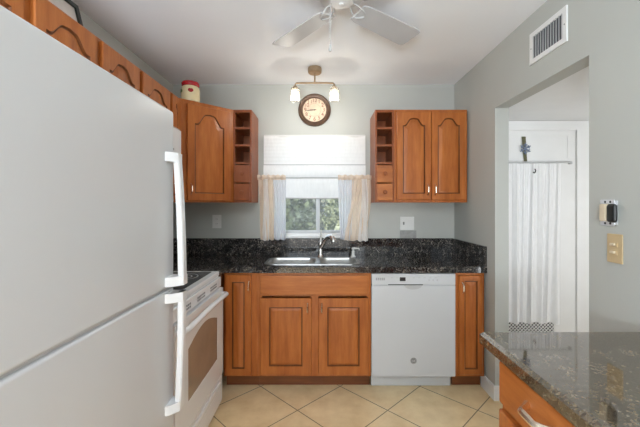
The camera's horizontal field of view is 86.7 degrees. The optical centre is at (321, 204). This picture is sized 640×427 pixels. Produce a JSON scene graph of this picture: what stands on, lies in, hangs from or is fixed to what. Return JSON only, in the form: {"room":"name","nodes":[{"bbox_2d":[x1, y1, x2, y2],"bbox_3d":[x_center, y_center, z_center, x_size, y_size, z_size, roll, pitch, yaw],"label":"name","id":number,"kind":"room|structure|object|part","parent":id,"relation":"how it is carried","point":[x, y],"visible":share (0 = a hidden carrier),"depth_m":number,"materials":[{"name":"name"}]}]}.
{"room":"kitchen","nodes":[
{"label":"kitchen","id":0,"kind":"room"},
{"bbox_2d":[79,9,172,92],"bbox_3d":[-1.410,0.132,0.275,0.100,2.463,5.950,0,0,0],"label":"wall","id":1,"kind":"structure","parent":0,"point":[89,24],"depth_m":2.31,"materials":[{"name":"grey paint"}]},
{"bbox_2d":[0,0,96,64],"bbox_3d":[-1.179,-0.600,1.181,0.357,0.375,0.783,0,0,0],"label":"upper cabinet","id":2,"kind":"object","parent":1,"relation":"attached to","point":[44,15],"visible":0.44,"depth_m":1.32,"materials":[{"name":"brown wood"}]},
{"bbox_3d":[-1.043,-0.599,0.999,0.020,0.349,0.358,0,0,0],"label":"door","id":3,"kind":"part","parent":2,"relation":"part of","materials":[{"name":"brown wood"}]},
{"bbox_3d":[-1.062,-0.600,1.181,0.018,0.375,0.783,0,0,0],"label":"frame","id":4,"kind":"part","parent":2,"relation":"part of","materials":[{"name":"brown wood"}]},
{"bbox_2d":[48,0,82,25],"bbox_3d":[-1.186,-0.883,1.478,0.065,0.194,0.385,0,0,0],"label":"picture frame","id":5,"kind":"object","parent":2,"relation":"on","point":[69,7],"visible":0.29,"depth_m":1.61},
{"bbox_3d":[-1.186,-0.883,1.478,0.065,0.194,0.385,0,0,0],"label":"frame","id":6,"kind":"part","parent":5,"relation":"part of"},
{"bbox_2d":[96,36,169,109],"bbox_3d":[-1.179,-0.654,1.954,0.357,0.266,0.752,0,0,0],"label":"upper cabinet","id":7,"kind":"object","parent":1,"relation":"attached to","point":[110,60],"visible":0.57,"depth_m":1.83,"materials":[{"name":"brown wood"}]},
{"bbox_3d":[-1.043,-0.653,1.762,0.020,0.240,0.323,0,0,0],"label":"door","id":8,"kind":"part","parent":7,"relation":"part of","materials":[{"name":"brown wood"}]},
{"bbox_3d":[-1.043,-0.653,2.136,0.020,0.240,0.353,0,0,0],"label":"door","id":9,"kind":"part","parent":7,"relation":"part of","materials":[{"name":"brown wood"}]},
{"bbox_2d":[173,126,180,153],"bbox_3d":[-1.153,-0.419,1.921,0.404,0.196,0.752,0,0,0],"label":"range hood","id":10,"kind":"object","parent":7,"relation":"attached to","point":[176,132],"visible":0.14,"depth_m":2.23,"materials":[{"name":"white metal"}]},
{"bbox_2d":[170,92,179,201],"bbox_3d":[-1.179,-0.404,2.412,0.357,0.766,0.155,0,0,0],"label":"upper cabinet","id":11,"kind":"object","parent":1,"relation":"attached to","point":[174,100],"visible":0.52,"depth_m":2.37,"materials":[{"name":"brown wood"}]},
{"bbox_2d":[72,0,546,84],"bbox_3d":[-0.077,-1.140,0.275,2.765,0.080,5.950,0,0,0],"label":"ceiling","id":12,"kind":"structure","parent":0,"point":[205,42],"depth_m":2.25,"materials":[{"name":"paint"}]},
{"bbox_2d":[291,65,338,101],"bbox_3d":[-0.058,-0.966,2.720,0.386,0.266,0.112,0,0,0],"label":"ceiling light","id":13,"kind":"object","parent":12,"relation":"hanging from","point":[314,70],"visible":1,"depth_m":2.71,"materials":[{"name":"white glass"}]},
{"bbox_3d":[-0.215,-0.883,2.720,0.047,0.075,0.047,0,0,0],"label":"bulb","id":14,"kind":"part","parent":13,"relation":"part of","materials":[{"name":"beige glass"}]},
{"bbox_3d":[-0.215,-0.889,2.720,0.072,0.112,0.072,0,0,0],"label":"lamp shade","id":15,"kind":"part","parent":13,"relation":"part of","materials":[{"name":"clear glass"}]},
{"bbox_3d":[0.099,-0.883,2.720,0.047,0.075,0.047,0,0,0],"label":"bulb","id":16,"kind":"part","parent":13,"relation":"part of","materials":[{"name":"beige glass"}]},
{"bbox_3d":[0.099,-0.889,2.720,0.072,0.112,0.072,0,0,0],"label":"lamp shade","id":17,"kind":"part","parent":13,"relation":"part of","materials":[{"name":"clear glass"}]},
{"bbox_2d":[272,0,419,51],"bbox_3d":[0.095,-0.921,1.644,0.856,0.358,0.839,0,0,6],"label":"ceiling fan","id":18,"kind":"object","parent":12,"relation":"hanging from","point":[380,23],"visible":1,"depth_m":1.82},
{"bbox_3d":[-0.110,-0.970,1.893,0.144,0.034,0.435,0,0,-40],"label":"blade","id":19,"kind":"part","parent":18,"relation":"part of","materials":[{"name":"white wood"}]},
{"bbox_3d":[0.349,-0.970,1.843,0.435,0.034,0.144,0,0,-38],"label":"blade","id":20,"kind":"part","parent":18,"relation":"part of","materials":[{"name":"white wood"}]},
{"bbox_2d":[173,85,453,237],"bbox_3d":[-0.075,0.132,3.175,2.570,2.463,0.150,0,0,0],"label":"wall","id":21,"kind":"structure","parent":0,"point":[272,105],"depth_m":3.10,"materials":[{"name":"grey paint"}]},
{"bbox_2d":[173,98,234,202],"bbox_3d":[-1.045,-0.404,2.794,0.626,0.766,0.609,0,0,0],"label":"upper cabinet","id":22,"kind":"object","parent":21,"relation":"attached to","point":[206,130],"visible":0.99,"depth_m":2.63,"materials":[{"name":"brown wood"}]},
{"bbox_2d":[180,80,199,101],"bbox_3d":[-1.018,-0.870,2.625,0.140,0.164,0.140,0,0,21],"label":"cookie jar","id":23,"kind":"object","parent":22,"relation":"on","point":[189,90],"visible":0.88,"depth_m":2.57,"materials":[{"name":"beige ceramic"}]},
{"bbox_3d":[-1.018,-0.932,2.625,0.132,0.040,0.132,0,0,0],"label":"lid","id":24,"kind":"part","parent":23,"relation":"part of","materials":[{"name":"red ceramic"}]},
{"bbox_3d":[-0.878,-0.395,2.647,0.354,0.724,0.020,0,0,-45],"label":"door","id":25,"kind":"part","parent":22,"relation":"part of","materials":[{"name":"brown wood"}]},
{"bbox_2d":[212,215,220,227],"bbox_3d":[-0.960,0.151,3.095,0.082,0.122,0.009,0,0,0],"label":"wall outlet","id":26,"kind":"object","parent":21,"relation":"attached to","point":[216,219],"visible":1,"depth_m":3.09,"materials":[{"name":"white plastic"}]},
{"bbox_2d":[233,110,257,202],"bbox_3d":[-0.656,-0.404,2.928,0.149,0.766,0.340,0,0,0],"label":"upper cabinet","id":27,"kind":"object","parent":21,"relation":"attached to","point":[245,122],"visible":1,"depth_m":2.84,"materials":[{"name":"brown wood"}]},
{"bbox_2d":[235,162,249,164],"bbox_3d":[-0.656,-0.346,2.946,0.120,0.018,0.287,0,0,0],"label":"shelf","id":28,"kind":"object","parent":27,"relation":"attached to","point":[236,163],"depth_m":2.80,"materials":[{"name":"brown wood"}]},
{"bbox_2d":[235,144,249,151],"bbox_3d":[-0.656,-0.494,2.946,0.120,0.018,0.287,0,0,0],"label":"shelf","id":29,"kind":"object","parent":27,"relation":"attached to","point":[239,147],"depth_m":2.86,"materials":[{"name":"brown wood"}]},
{"bbox_2d":[235,127,249,135],"bbox_3d":[-0.656,-0.636,2.946,0.120,0.018,0.287,0,0,0],"label":"shelf","id":30,"kind":"object","parent":27,"relation":"attached to","point":[241,131],"depth_m":2.85,"materials":[{"name":"brown wood"}]},
{"bbox_3d":[-0.656,-0.106,2.893,0.125,0.142,0.214,0,0,0],"label":"drawer","id":31,"kind":"part","parent":27,"relation":"part of","materials":[{"name":"brown wood"}]},
{"bbox_3d":[-0.656,-0.257,2.893,0.125,0.144,0.214,0,0,0],"label":"drawer","id":32,"kind":"part","parent":27,"relation":"part of","materials":[{"name":"brown wood"}]},
{"bbox_2d":[286,177,337,177],"bbox_3d":[-0.064,-0.243,3.024,1.018,0.010,0.010,0,0,0],"label":"curtain rod","id":33,"kind":"object","parent":21,"relation":"attached to","point":[286,177],"visible":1,"depth_m":3.02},
{"bbox_2d":[257,175,285,240],"bbox_3d":[-0.449,0.024,3.019,0.253,0.590,0.042,0,0,0],"label":"cafe curtain","id":34,"kind":"object","parent":33,"relation":"hanging from","point":[272,188],"visible":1,"depth_m":3.02,"materials":[{"name":"white fabric"}]},
{"bbox_3d":[-0.498,0.043,3.009,0.063,0.551,0.018,0,0,0],"label":"cream panel","id":35,"kind":"part","parent":34,"relation":"part of","materials":[{"name":"beige fabric"}]},
{"bbox_3d":[-0.498,0.040,3.023,0.148,0.554,0.029,0,0,0],"label":"gold panel","id":36,"kind":"part","parent":34,"relation":"part of","materials":[{"name":"fabric"}]},
{"bbox_3d":[-0.384,0.039,3.029,0.122,0.552,0.021,0,0,-2],"label":"sheer panel","id":37,"kind":"part","parent":34,"relation":"part of","materials":[{"name":"white fabric"}]},
{"bbox_2d":[338,175,370,241],"bbox_3d":[0.292,0.027,3.018,0.300,0.596,0.046,0,0,0],"label":"cafe curtain","id":38,"kind":"object","parent":33,"relation":"hanging from","point":[354,191],"visible":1,"depth_m":3.02,"materials":[{"name":"white fabric"}]},
{"bbox_3d":[0.211,0.037,3.029,0.138,0.549,0.024,0,0,0],"label":"sheer panel","id":39,"kind":"part","parent":38,"relation":"part of","materials":[{"name":"white fabric"}]},
{"bbox_3d":[0.365,0.046,3.006,0.093,0.557,0.022,0,0,0],"label":"cream panel","id":40,"kind":"part","parent":38,"relation":"part of","materials":[{"name":"beige fabric"}]},
{"bbox_2d":[286,199,339,235],"bbox_3d":[-0.066,-0.168,3.203,0.926,0.936,0.065,0,0,0],"label":"window","id":41,"kind":"structure","parent":21,"relation":"in","point":[316,232],"depth_m":3.19,"materials":[{"name":"paint"}]},
{"bbox_3d":[-0.262,-0.168,3.195,0.463,0.864,0.020,0,0,0],"label":"sash","id":42,"kind":"part","parent":41,"relation":"part of","materials":[{"name":"glass"}]},
{"bbox_3d":[0.158,-0.168,3.217,0.407,0.864,0.020,0,0,0],"label":"sash","id":43,"kind":"part","parent":41,"relation":"part of","materials":[{"name":"grey metal"}]},
{"bbox_2d":[286,236,339,237],"bbox_3d":[-0.066,0.296,3.124,0.926,0.010,0.092,0,0,0],"label":"trim","id":44,"kind":"structure","parent":21,"relation":"attached to","point":[286,236],"depth_m":3.13,"materials":[{"name":"paint"}]},
{"bbox_2d":[263,135,365,198],"bbox_3d":[-0.067,-0.344,3.069,0.918,0.580,0.056,0,0,0],"label":"roman shade","id":45,"kind":"object","parent":21,"relation":"attached to","point":[288,155],"visible":0.88,"depth_m":3.06,"materials":[{"name":"white fabric"}]},
{"bbox_2d":[298,94,330,125],"bbox_3d":[-0.068,-0.866,3.083,0.300,0.300,0.032,0,0,0],"label":"wall clock","id":46,"kind":"object","parent":21,"relation":"attached to","point":[313,109],"visible":1,"depth_m":3.08,"materials":[{"name":"brown metal"}]},
{"bbox_2d":[370,110,393,202],"bbox_3d":[0.517,-0.404,2.928,0.154,0.766,0.340,0,0,0],"label":"upper cabinet","id":47,"kind":"object","parent":21,"relation":"attached to","point":[381,121],"visible":1,"depth_m":2.83,"materials":[{"name":"brown wood"}]},
{"bbox_2d":[377,162,391,164],"bbox_3d":[0.517,-0.346,2.946,0.125,0.018,0.287,0,0,0],"label":"shelf","id":48,"kind":"object","parent":47,"relation":"attached to","point":[378,163],"depth_m":2.80,"materials":[{"name":"brown wood"}]},
{"bbox_2d":[377,144,391,151],"bbox_3d":[0.517,-0.494,2.946,0.125,0.018,0.287,0,0,0],"label":"shelf","id":49,"kind":"object","parent":47,"relation":"attached to","point":[380,147],"depth_m":2.86,"materials":[{"name":"brown wood"}]},
{"bbox_2d":[377,127,391,135],"bbox_3d":[0.517,-0.636,2.946,0.125,0.018,0.287,0,0,0],"label":"shelf","id":50,"kind":"object","parent":47,"relation":"attached to","point":[381,131],"depth_m":2.87,"materials":[{"name":"brown wood"}]},
{"bbox_3d":[0.517,-0.106,2.893,0.130,0.142,0.214,0,0,0],"label":"drawer","id":51,"kind":"part","parent":47,"relation":"part of","materials":[{"name":"brown wood"}]},
{"bbox_3d":[0.517,-0.257,2.893,0.130,0.144,0.214,0,0,0],"label":"drawer","id":52,"kind":"part","parent":47,"relation":"part of","materials":[{"name":"brown wood"}]},
{"bbox_2d":[400,217,413,229],"bbox_3d":[0.777,0.167,3.089,0.128,0.122,0.020,0,0,0],"label":"wall outlet","id":53,"kind":"object","parent":21,"relation":"attached to","point":[406,223],"visible":1,"depth_m":3.09,"materials":[{"name":"white plastic"}]},
{"bbox_2d":[400,231,415,237],"bbox_3d":[0.786,0.267,3.096,0.151,0.068,0.006,0,0,0],"label":"blank plate","id":54,"kind":"object","parent":21,"relation":"attached to","point":[403,234],"visible":1,"depth_m":3.09,"materials":[{"name":"white plastic"}]},
{"bbox_2d":[393,110,466,202],"bbox_3d":[0.897,-0.404,2.923,0.602,0.766,0.350,0,0,0],"label":"upper cabinet","id":55,"kind":"object","parent":21,"relation":"attached to","point":[430,146],"visible":0.99,"depth_m":2.78,"materials":[{"name":"brown wood"}]},
{"bbox_3d":[0.755,-0.404,2.790,0.282,0.722,0.020,0,0,0],"label":"door","id":56,"kind":"part","parent":55,"relation":"part of","materials":[{"name":"brown wood"}]},
{"bbox_3d":[1.040,-0.404,2.790,0.281,0.722,0.020,0,0,0],"label":"door","id":57,"kind":"part","parent":55,"relation":"part of","materials":[{"name":"brown wood"}]},
{"bbox_2d":[208,370,502,426],"bbox_3d":[0.920,1.388,0.275,4.760,0.050,5.950,0,0,0],"label":"floor","id":58,"kind":"structure","parent":0,"point":[370,405],"depth_m":2.29,"materials":[{"name":"beige tile"}]},
{"bbox_2d":[0,5,186,426],"bbox_3d":[-0.923,0.485,0.881,0.820,1.715,0.838,0,0,0],"label":"refrigerator","id":59,"kind":"object","parent":58,"relation":"on","point":[87,158],"visible":1,"depth_m":0.80,"materials":[{"name":"white metal"}]},
{"bbox_3d":[-0.600,0.778,0.882,0.066,0.929,0.836,0,0,0],"label":"door","id":60,"kind":"part","parent":59,"relation":"part of","materials":[{"name":"white metal"}]},
{"bbox_3d":[-0.543,0.543,1.257,0.056,0.440,0.070,0,0,0],"label":"handle","id":61,"kind":"part","parent":59,"relation":"part of","materials":[{"name":"plastic"}]},
{"bbox_3d":[-0.542,0.052,1.257,0.058,0.490,0.070,0,0,0],"label":"handle","id":62,"kind":"part","parent":59,"relation":"part of","materials":[{"name":"plastic"}]},
{"bbox_2d":[171,271,228,426],"bbox_3d":[-0.982,0.808,1.920,0.746,1.070,0.754,0,0,0],"label":"stove","id":63,"kind":"object","parent":58,"relation":"on","point":[205,296],"visible":0.25,"depth_m":1.91,"materials":[{"name":"white metal"}]},
{"bbox_2d":[171,271,218,305],"bbox_3d":[-1.026,0.460,1.920,0.659,0.031,0.754,0,0,0],"label":"cooktop","id":64,"kind":"object","parent":63,"relation":"in","point":[197,281],"depth_m":2.01,"materials":[{"name":"white metal"}]},
{"bbox_3d":[-0.683,1.230,1.920,0.034,0.177,0.748,0,0,0],"label":"storage drawer","id":65,"kind":"part","parent":63,"relation":"part of","materials":[{"name":"white metal"}]},
{"bbox_3d":[-0.641,0.585,1.920,0.065,0.050,0.723,0,0,0],"label":"oven handle","id":66,"kind":"part","parent":63,"relation":"part of","materials":[{"name":"white ceramic"}]},
{"bbox_2d":[220,274,223,369],"bbox_3d":[-1.055,0.930,2.703,0.606,0.861,0.786,0,0,0],"label":"base cabinet","id":67,"kind":"object","parent":58,"relation":"on","point":[222,275],"visible":0.02,"depth_m":2.59,"materials":[{"name":"brown wood"}]},
{"bbox_2d":[224,273,259,384],"bbox_3d":[-0.597,0.930,2.774,0.250,0.861,0.648,0,0,0],"label":"base cabinet","id":68,"kind":"object","parent":58,"relation":"on","point":[241,304],"visible":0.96,"depth_m":2.48,"materials":[{"name":"brown wood"}]},
{"bbox_3d":[-0.614,0.882,2.492,0.192,0.738,0.020,0,0,0],"label":"door","id":69,"kind":"part","parent":68,"relation":"part of","materials":[{"name":"brown wood"}]},
{"bbox_2d":[258,273,370,384],"bbox_3d":[-0.056,0.930,2.774,0.833,0.861,0.648,0,0,0],"label":"base cabinet","id":70,"kind":"object","parent":58,"relation":"on","point":[314,328],"visible":0.98,"depth_m":2.48,"materials":[{"name":"brown wood"}]},
{"bbox_3d":[-0.266,0.966,2.492,0.377,0.565,0.020,0,0,0],"label":"door","id":71,"kind":"part","parent":70,"relation":"part of","materials":[{"name":"brown wood"}]},
{"bbox_3d":[-0.056,0.587,2.492,0.797,0.143,0.020,0,0,0],"label":"drawer","id":72,"kind":"part","parent":70,"relation":"part of","materials":[{"name":"brown wood"}]},
{"bbox_2d":[173,238,486,276],"bbox_3d":[-0.075,0.400,2.701,2.566,0.194,0.793,0,0,0],"label":"countertop","id":73,"kind":"structure","parent":70,"relation":"on","point":[223,255],"depth_m":2.98,"materials":[{"name":"black stone"}]},
{"bbox_2d":[265,258,359,264],"bbox_3d":[-0.074,0.540,2.734,0.747,0.182,0.336,0,0,0],"label":"sink","id":74,"kind":"object","parent":73,"relation":"in","point":[271,261],"visible":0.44,"depth_m":2.88,"materials":[{"name":"silver metal"}]},
{"bbox_3d":[-0.238,0.541,2.735,0.373,0.180,0.290,0,0,0],"label":"bowl","id":75,"kind":"part","parent":74,"relation":"part of","materials":[{"name":"silver metal"}]},
{"bbox_3d":[0.129,0.541,2.735,0.293,0.180,0.290,0,0,0],"label":"bowl","id":76,"kind":"part","parent":74,"relation":"part of","materials":[{"name":"silver metal"}]},
{"bbox_2d":[317,230,335,256],"bbox_3d":[0.035,0.334,2.872,0.060,0.237,0.250,0,0,-29],"label":"faucet","id":77,"kind":"object","parent":73,"relation":"on","point":[321,243],"visible":1,"depth_m":2.93,"materials":[{"name":"silver metal"}]},
{"bbox_3d":[0.043,0.315,2.868,0.044,0.146,0.234,0,0,-32],"label":"spout","id":78,"kind":"part","parent":77,"relation":"part of","materials":[{"name":"silver metal"}]},
{"bbox_2d":[351,247,359,256],"bbox_3d":[0.285,0.411,2.943,0.079,0.083,0.044,0,0,43],"label":"soap dispenser","id":79,"kind":"object","parent":73,"relation":"on","point":[353,251],"visible":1,"depth_m":2.94,"materials":[{"name":"white plastic"}]},
{"bbox_3d":[0.157,0.966,2.492,0.368,0.565,0.020,0,0,0],"label":"door","id":80,"kind":"part","parent":70,"relation":"part of","materials":[{"name":"brown wood"}]},
{"bbox_2d":[371,273,454,384],"bbox_3d":[0.671,0.930,2.760,0.614,0.857,0.564,0,0,0],"label":"dishwasher","id":81,"kind":"object","parent":58,"relation":"on","point":[413,314],"visible":0.98,"depth_m":2.48,"materials":[{"name":"white metal"}]},
{"bbox_3d":[0.667,1.312,2.550,0.598,0.094,0.035,0,0,0],"label":"toe panel","id":82,"kind":"part","parent":81,"relation":"part of","materials":[{"name":"white ceramic"}]},
{"bbox_3d":[0.671,0.545,2.496,0.614,0.084,0.028,0,0,0],"label":"control panel","id":83,"kind":"part","parent":81,"relation":"part of","materials":[{"name":"white plastic"}]},
{"bbox_2d":[451,273,483,384],"bbox_3d":[1.090,0.930,2.774,0.212,0.861,0.648,0,0,0],"label":"base cabinet","id":84,"kind":"object","parent":58,"relation":"on","point":[469,287],"visible":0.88,"depth_m":2.48,"materials":[{"name":"brown wood"}]},
{"bbox_3d":[1.092,0.880,2.492,0.172,0.726,0.020,0,0,0],"label":"door","id":85,"kind":"part","parent":84,"relation":"part of","materials":[{"name":"brown wood"}]},
{"bbox_2d":[499,361,574,426],"bbox_3d":[0.867,0.929,0.095,0.670,0.864,2.050,0,0,0],"label":"base cabinet","id":86,"kind":"object","parent":58,"relation":"on","point":[522,406],"visible":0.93,"depth_m":0.98,"materials":[{"name":"brown wood"}]},
{"bbox_3d":[0.587,0.958,0.873,0.020,0.586,0.470,0,0,0],"label":"door","id":87,"kind":"part","parent":86,"relation":"part of","materials":[{"name":"brown wood"}]},
{"bbox_3d":[0.558,0.561,0.893,0.052,0.025,0.136,0,0,0],"label":"handle","id":88,"kind":"part","parent":86,"relation":"part of","materials":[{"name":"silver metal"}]},
{"bbox_2d":[479,332,639,426],"bbox_3d":[0.887,0.474,0.135,0.642,0.042,2.170,0,0,0],"label":"countertop","id":89,"kind":"structure","parent":86,"relation":"on","point":[592,379],"depth_m":0.94,"materials":[{"name":"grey stone"}]},
{"bbox_2d":[454,0,639,385],"bbox_3d":[1.258,0.132,0.325,0.095,2.463,5.850,0,0,0],"label":"wall","id":90,"kind":"structure","parent":0,"point":[604,35],"depth_m":1.57,"materials":[{"name":"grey paint"}]},
{"bbox_2d":[481,375,499,400],"bbox_3d":[1.250,1.313,2.455,0.109,0.100,0.199,0,0,0],"label":"baseboard","id":91,"kind":"structure","parent":90,"relation":"attached to","point":[487,385],"depth_m":2.41,"materials":[{"name":"paint"}]},
{"bbox_2d":[529,5,567,65],"bbox_3d":[1.204,-0.896,1.815,0.010,0.178,0.296,0,0,0],"label":"air vent","id":92,"kind":"object","parent":90,"relation":"in","point":[553,33],"visible":1,"depth_m":1.80,"materials":[{"name":"metal"}]},
{"bbox_2d":[599,199,617,225],"bbox_3d":[1.196,0.032,1.420,0.026,0.110,0.090,0,0,0],"label":"switch","id":93,"kind":"object","parent":90,"relation":"attached to","point":[608,209],"visible":1,"depth_m":1.41,"materials":[{"name":"black plastic"}]},
{"bbox_3d":[1.195,0.034,1.397,0.020,0.076,0.044,0,0,0],"label":"knob","id":94,"kind":"part","parent":93,"relation":"part of","materials":[{"name":"black plastic"}]},
{"bbox_2d":[607,233,622,263],"bbox_3d":[1.200,0.179,1.396,0.020,0.120,0.074,0,0,0],"label":"light switch","id":95,"kind":"object","parent":90,"relation":"attached to","point":[614,241],"visible":1,"depth_m":1.39,"materials":[{"name":"beige plastic"}]},
{"bbox_2d":[609,250,617,254],"bbox_3d":[1.197,0.195,1.396,0.015,0.020,0.032,0,0,0],"label":"switch","id":96,"kind":"object","parent":95,"relation":"attached to","point":[611,252],"depth_m":1.39,"materials":[{"name":"beige plastic"}]},
{"bbox_2d":[609,242,617,246],"bbox_3d":[1.197,0.163,1.396,0.015,0.020,0.032,0,0,0],"label":"switch","id":97,"kind":"object","parent":95,"relation":"attached to","point":[611,244],"depth_m":1.39,"materials":[{"name":"beige plastic"}]},
{"bbox_2d":[509,66,588,120],"bbox_3d":[2.303,-0.785,1.675,1.995,0.060,3.150,0,0,0],"label":"ceiling","id":98,"kind":"structure","parent":0,"point":[567,99],"depth_m":2.52,"materials":[{"name":"white paint"}]},
{"bbox_3d":[2.303,0.304,3.150,1.995,2.118,0.200,0,0,0],"label":"wall","id":99,"kind":"structure","parent":0,"visible":0},
{"bbox_2d":[509,131,574,331],"bbox_3d":[1.854,0.345,3.041,0.828,2.024,0.017,0,0,0],"label":"door","id":100,"kind":"structure","parent":99,"relation":"in","point":[546,146],"depth_m":3.04,"materials":[{"name":"paint"}]},
{"bbox_2d":[520,137,530,160],"bbox_3d":[1.812,-0.500,3.022,0.093,0.220,0.016,0,0,0],"label":"snowflake ornament","id":101,"kind":"object","parent":100,"relation":"hanging from","point":[524,150],"visible":1,"depth_m":3.03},
{"bbox_3d":[1.824,0.433,3.046,0.508,1.580,0.004,0,0,0],"label":"pane","id":102,"kind":"part","parent":100,"relation":"part of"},
{"bbox_2d":[509,161,571,163],"bbox_3d":[1.850,-0.375,3.014,0.736,0.024,0.041,0,0,0],"label":"curtain rod","id":103,"kind":"object","parent":100,"relation":"attached to","point":[570,162],"visible":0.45,"depth_m":2.99,"materials":[{"name":"white metal"}]},
{"bbox_2d":[509,163,560,324],"bbox_3d":[1.810,0.343,3.000,0.619,1.420,0.042,0,0,0],"label":"door curtain","id":104,"kind":"object","parent":103,"relation":"hanging from","point":[534,198],"visible":0.75,"depth_m":3.00,"materials":[{"name":"white fabric"}]},
{"bbox_3d":[1.850,-0.375,3.000,0.720,0.012,0.012,0,0,0],"label":"rod","id":105,"kind":"part","parent":103,"relation":"part of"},
{"bbox_2d":[509,121,588,331],"bbox_3d":[1.854,0.306,3.033,1.064,2.114,0.034,0,0,0],"label":"trim","id":106,"kind":"structure","parent":99,"relation":"attached to","point":[581,128],"depth_m":3.03,"materials":[{"name":"paint"}]},
{"label":"outside","id":107,"kind":"structure","parent":0,"visible":0},
{"bbox_3d":[0.000,1.423,8.630,18.000,0.080,10.740,0,0,0],"label":"ground","id":108,"kind":"structure","parent":107,"visible":0},
{"bbox_2d":[286,199,315,229],"bbox_3d":[-1.061,0.441,6.221,2.064,1.998,1.572,0,0,0],"label":"shrub","id":109,"kind":"object","parent":108,"relation":"on","point":[300,216],"visible":0.1,"depth_m":6.00,"materials":[{"name":"green plant"}]},
{"bbox_2d":[291,199,337,229],"bbox_3d":[-0.061,-0.281,8.599,5.310,3.400,1.881,0,0,0],"label":"shrub","id":110,"kind":"object","parent":108,"relation":"on","point":[322,202],"visible":0.02,"depth_m":8.19,"materials":[{"name":"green plant"}]},
{"bbox_2d":[315,199,339,229],"bbox_3d":[0.706,0.385,6.319,1.685,2.111,1.379,0,0,0],"label":"shrub","id":111,"kind":"object","parent":108,"relation":"on","point":[332,217],"visible":0.08,"depth_m":6.12,"materials":[{"name":"green plant"}]}
]}

